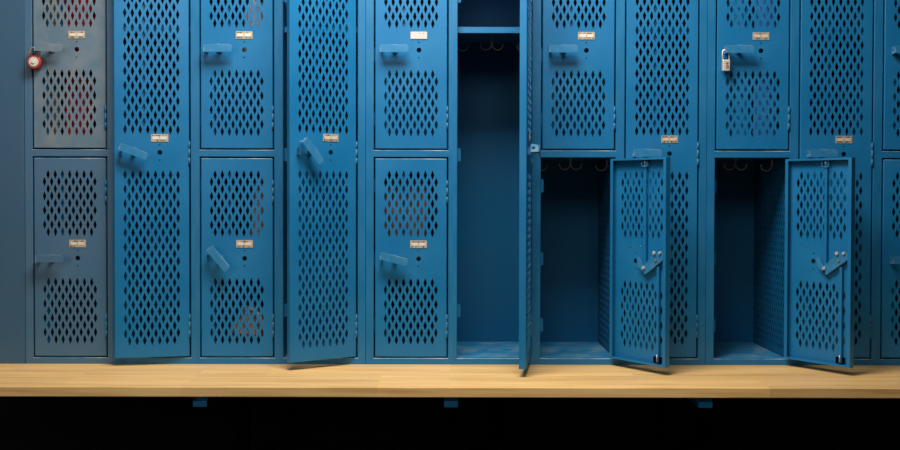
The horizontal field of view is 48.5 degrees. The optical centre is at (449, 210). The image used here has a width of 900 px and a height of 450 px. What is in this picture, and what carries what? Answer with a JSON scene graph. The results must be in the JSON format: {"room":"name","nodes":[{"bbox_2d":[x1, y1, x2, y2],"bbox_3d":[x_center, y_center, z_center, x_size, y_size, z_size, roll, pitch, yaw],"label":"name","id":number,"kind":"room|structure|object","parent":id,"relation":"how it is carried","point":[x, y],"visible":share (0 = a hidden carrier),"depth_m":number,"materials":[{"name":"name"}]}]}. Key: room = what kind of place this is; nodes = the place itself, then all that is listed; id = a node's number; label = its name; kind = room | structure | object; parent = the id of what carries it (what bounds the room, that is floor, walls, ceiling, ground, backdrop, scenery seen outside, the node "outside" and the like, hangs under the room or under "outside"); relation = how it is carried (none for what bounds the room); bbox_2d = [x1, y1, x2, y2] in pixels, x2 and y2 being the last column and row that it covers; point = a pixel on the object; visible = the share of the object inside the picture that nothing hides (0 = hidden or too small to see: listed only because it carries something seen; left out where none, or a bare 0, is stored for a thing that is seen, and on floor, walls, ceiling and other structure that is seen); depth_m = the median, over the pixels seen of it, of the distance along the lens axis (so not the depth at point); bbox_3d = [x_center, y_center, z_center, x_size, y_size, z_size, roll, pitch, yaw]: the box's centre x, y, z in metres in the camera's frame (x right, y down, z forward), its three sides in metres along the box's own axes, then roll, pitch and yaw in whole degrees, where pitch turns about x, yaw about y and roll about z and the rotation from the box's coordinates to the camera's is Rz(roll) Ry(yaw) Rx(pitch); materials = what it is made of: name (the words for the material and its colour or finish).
{"room":"changing room","nodes":[
{"label":"changing room","id":0,"kind":"room"},
{"bbox_2d":[0,0,899,439],"bbox_3d":[0.001,-0.644,4.211,10.000,3.200,0.100,0,1,0],"label":"wall","id":1,"kind":"structure","parent":0,"point":[20,417],"depth_m":4.19,"materials":[{"name":"black"}]},
{"bbox_2d":[0,438,899,449],"bbox_3d":[-0.002,1.048,0.440,10.000,0.050,7.700,0,1,0],"label":"floor","id":2,"kind":"structure","parent":0,"point":[5,443],"depth_m":4.10,"materials":[{"name":"rubber"}]},
{"bbox_2d":[0,348,899,449],"bbox_3d":[0.115,0.760,3.574,4.125,0.416,0.823,0,1,0],"label":"bench","id":3,"kind":"object","parent":2,"relation":"on","point":[205,383],"visible":0.8,"depth_m":3.27,"materials":[{"name":"brown wood"}]},
{"bbox_2d":[0,0,25,363],"bbox_3d":[-1.724,-0.207,3.579,0.409,1.510,0.023,0,1,0],"label":"filler panel","id":4,"kind":"object","parent":3,"relation":"on","point":[12,64],"visible":1,"depth_m":3.57,"materials":[{"name":"metal"}]},
{"bbox_2d":[25,153,143,363],"bbox_3d":[-1.363,0.168,3.765,0.309,0.754,0.462,0,1,0],"label":"locker","id":5,"kind":"object","parent":3,"relation":"on","point":[82,257],"visible":0.68,"depth_m":3.58,"materials":[{"name":"blue metal"}]},
{"bbox_2d":[24,0,141,152],"bbox_3d":[-1.361,-0.587,3.752,0.309,0.756,0.462,0,1,0],"label":"locker","id":6,"kind":"object","parent":5,"relation":"on","point":[56,45],"visible":0.54,"depth_m":3.56,"materials":[{"name":"grey metal"}]},
{"bbox_2d":[27,46,42,69],"bbox_3d":[-1.471,-0.541,3.538,0.051,0.081,0.024,0,1,0],"label":"padlock","id":7,"kind":"object","parent":6,"relation":"hanging from","point":[35,62],"visible":1,"depth_m":3.53,"materials":[{"name":"red metal"}]},
{"bbox_2d":[44,0,59,134],"bbox_3d":[-1.429,-0.575,3.693,0.054,0.663,0.162,0,1,19],"label":"shirt","id":8,"kind":"object","parent":6,"relation":"hanging from","point":[50,1],"visible":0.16,"depth_m":3.62,"materials":[{"name":"green fabric"}]},
{"bbox_2d":[64,0,95,135],"bbox_3d":[-1.352,-0.578,3.668,0.127,0.656,0.145,-1,1,-32],"label":"sweater","id":9,"kind":"object","parent":6,"relation":"hanging from","point":[65,1],"visible":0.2,"depth_m":3.62,"materials":[{"name":"red fabric"}]},
{"bbox_2d":[111,0,218,363],"bbox_3d":[-1.059,-0.209,3.735,0.298,1.510,0.509,0,1,0],"label":"locker","id":10,"kind":"object","parent":3,"relation":"on","point":[164,30],"visible":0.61,"depth_m":3.55,"materials":[{"name":"blue metal"}]},
{"bbox_2d":[123,26,189,42],"bbox_3d":[-1.058,-0.655,3.787,0.269,0.022,0.384,0,1,0],"label":"shelf","id":11,"kind":"object","parent":10,"relation":"attached to","point":[124,27],"depth_m":3.74,"materials":[{"name":"blue metal"}]},
{"bbox_2d":[195,153,286,363],"bbox_3d":[-0.761,0.170,3.765,0.298,0.754,0.462,0,1,0],"label":"locker","id":12,"kind":"object","parent":3,"relation":"on","point":[254,279],"visible":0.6,"depth_m":3.58,"materials":[{"name":"blue metal"}]},
{"bbox_2d":[195,0,284,152],"bbox_3d":[-0.760,-0.586,3.752,0.298,0.756,0.462,0,1,0],"label":"locker","id":13,"kind":"object","parent":12,"relation":"on","point":[246,102],"visible":0.74,"depth_m":3.56,"materials":[{"name":"blue metal"}]},
{"bbox_2d":[242,0,262,51],"bbox_3d":[-0.731,-0.734,3.669,0.090,0.342,0.161,-1,1,-35],"label":"towel","id":14,"kind":"object","parent":13,"relation":"hanging from","point":[244,49],"visible":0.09,"depth_m":3.61,"materials":[{"name":"grey fabric"}]},
{"bbox_2d":[229,303,263,343],"bbox_3d":[-0.736,0.435,3.688,0.156,0.187,0.135,0,1,0],"label":"bag","id":15,"kind":"object","parent":12,"relation":"in","point":[251,309],"visible":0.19,"depth_m":3.65,"materials":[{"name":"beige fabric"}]},
{"bbox_2d":[246,173,263,258],"bbox_3d":[-0.714,0.013,3.678,0.091,0.348,0.178,-1,1,-43],"label":"sweater","id":16,"kind":"object","parent":12,"relation":"hanging from","point":[258,175],"visible":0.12,"depth_m":3.62,"materials":[{"name":"beige fabric"}]},
{"bbox_2d":[278,0,365,363],"bbox_3d":[-0.457,-0.207,3.700,0.310,1.510,0.579,0,1,0],"label":"locker","id":17,"kind":"object","parent":3,"relation":"on","point":[323,154],"visible":0.94,"depth_m":3.53,"materials":[{"name":"blue metal"}]},
{"bbox_2d":[284,26,357,42],"bbox_3d":[-0.462,-0.654,3.787,0.269,0.022,0.384,0,1,0],"label":"shelf","id":18,"kind":"object","parent":17,"relation":"attached to","point":[285,27],"depth_m":3.74,"materials":[{"name":"blue metal"}]},
{"bbox_2d":[366,154,452,363],"bbox_3d":[-0.146,0.171,3.765,0.310,0.754,0.462,0,1,0],"label":"locker","id":19,"kind":"object","parent":3,"relation":"on","point":[409,300],"visible":1,"depth_m":3.58,"materials":[{"name":"blue metal"}]},
{"bbox_2d":[384,172,428,259],"bbox_3d":[-0.163,0.014,3.688,0.177,0.348,0.169,0,1,0],"label":"coat","id":20,"kind":"object","parent":19,"relation":"hanging from","point":[410,174],"visible":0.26,"depth_m":3.62,"materials":[{"name":"brown fabric"}]},
{"bbox_2d":[366,0,452,153],"bbox_3d":[-0.144,-0.584,3.752,0.310,0.756,0.462,0,1,0],"label":"locker","id":21,"kind":"object","parent":19,"relation":"on","point":[409,43],"visible":1,"depth_m":3.56,"materials":[{"name":"blue metal"}]},
{"bbox_2d":[452,0,540,368],"bbox_3d":[0.158,-0.205,3.652,0.310,1.510,0.683,0,1,0],"label":"locker","id":22,"kind":"object","parent":3,"relation":"on","point":[495,148],"visible":1,"depth_m":3.98,"materials":[{"name":"blue metal"}]},
{"bbox_2d":[458,27,519,42],"bbox_3d":[0.160,-0.652,3.787,0.269,0.022,0.384,0,1,0],"label":"shelf","id":23,"kind":"object","parent":22,"relation":"attached to","point":[465,34],"depth_m":3.76,"materials":[{"name":"blue metal"}]},
{"bbox_2d":[536,154,671,367],"bbox_3d":[0.533,0.174,3.676,0.451,0.754,0.640,0,1,0],"label":"locker","id":24,"kind":"object","parent":3,"relation":"on","point":[572,190],"visible":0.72,"depth_m":3.67,"materials":[{"name":"blue metal"}]},
{"bbox_2d":[536,0,620,153],"bbox_3d":[0.458,-0.583,3.752,0.298,0.756,0.462,0,1,0],"label":"locker","id":25,"kind":"object","parent":24,"relation":"on","point":[579,44],"visible":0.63,"depth_m":3.56,"materials":[{"name":"blue metal"}]},
{"bbox_2d":[605,0,706,364],"bbox_3d":[0.761,-0.205,3.758,0.308,1.510,0.462,0,1,0],"label":"locker","id":26,"kind":"object","parent":3,"relation":"on","point":[654,97],"visible":0.62,"depth_m":3.57,"materials":[{"name":"blue metal"}]},
{"bbox_2d":[635,27,688,43],"bbox_3d":[0.757,-0.651,3.787,0.269,0.022,0.384,0,1,0],"label":"shelf","id":27,"kind":"object","parent":26,"relation":"attached to","point":[651,29],"depth_m":3.75,"materials":[{"name":"blue metal"}]},
{"bbox_2d":[686,154,854,367],"bbox_3d":[1.147,0.175,3.676,0.464,0.754,0.640,0,1,0],"label":"locker","id":28,"kind":"object","parent":3,"relation":"on","point":[735,251],"visible":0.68,"depth_m":3.58,"materials":[{"name":"blue metal"}]},
{"bbox_2d":[687,0,794,153],"bbox_3d":[1.073,-0.582,3.752,0.312,0.756,0.462,0,1,0],"label":"locker","id":29,"kind":"object","parent":28,"relation":"on","point":[743,45],"visible":0.59,"depth_m":3.56,"materials":[{"name":"blue metal"}]},
{"bbox_2d":[721,49,729,70],"bbox_3d":[0.977,-0.533,3.541,0.029,0.079,0.022,0,1,0],"label":"padlock","id":30,"kind":"object","parent":29,"relation":"hanging from","point":[725,63],"visible":1,"depth_m":3.53,"materials":[{"name":"silver metal"}]},
{"bbox_2d":[728,0,748,136],"bbox_3d":[1.041,-0.563,3.676,0.082,0.677,0.173,0,1,0],"label":"towel","id":31,"kind":"object","parent":29,"relation":"hanging from","point":[735,1],"visible":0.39,"depth_m":3.60,"materials":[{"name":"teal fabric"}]},
{"bbox_2d":[753,0,776,136],"bbox_3d":[1.136,-0.562,3.675,0.086,0.677,0.176,0,1,0],"label":"sweatshirt","id":32,"kind":"object","parent":29,"relation":"hanging from","point":[764,1],"visible":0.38,"depth_m":3.59,"materials":[{"name":"blue fabric"}]},
{"bbox_2d":[760,0,878,364],"bbox_3d":[1.377,-0.204,3.758,0.298,1.510,0.462,0,1,0],"label":"locker","id":33,"kind":"object","parent":3,"relation":"on","point":[817,33],"visible":0.41,"depth_m":3.57,"materials":[{"name":"blue metal"}]},
{"bbox_2d":[810,27,863,43],"bbox_3d":[1.378,-0.650,3.787,0.269,0.022,0.384,0,1,0],"label":"shelf","id":34,"kind":"object","parent":33,"relation":"attached to","point":[811,30],"depth_m":3.70,"materials":[{"name":"blue metal"}]},
{"bbox_2d":[836,155,899,364],"bbox_3d":[1.675,0.175,3.765,0.298,0.754,0.462,0,1,0],"label":"locker","id":35,"kind":"object","parent":3,"relation":"on","point":[888,180],"visible":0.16,"depth_m":3.58,"materials":[{"name":"blue metal"}]},
{"bbox_2d":[836,0,899,155],"bbox_3d":[1.676,-0.580,3.752,0.298,0.756,0.462,0,1,0],"label":"locker","id":36,"kind":"object","parent":35,"relation":"on","point":[889,10],"visible":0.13,"depth_m":3.56,"materials":[{"name":"blue metal"}]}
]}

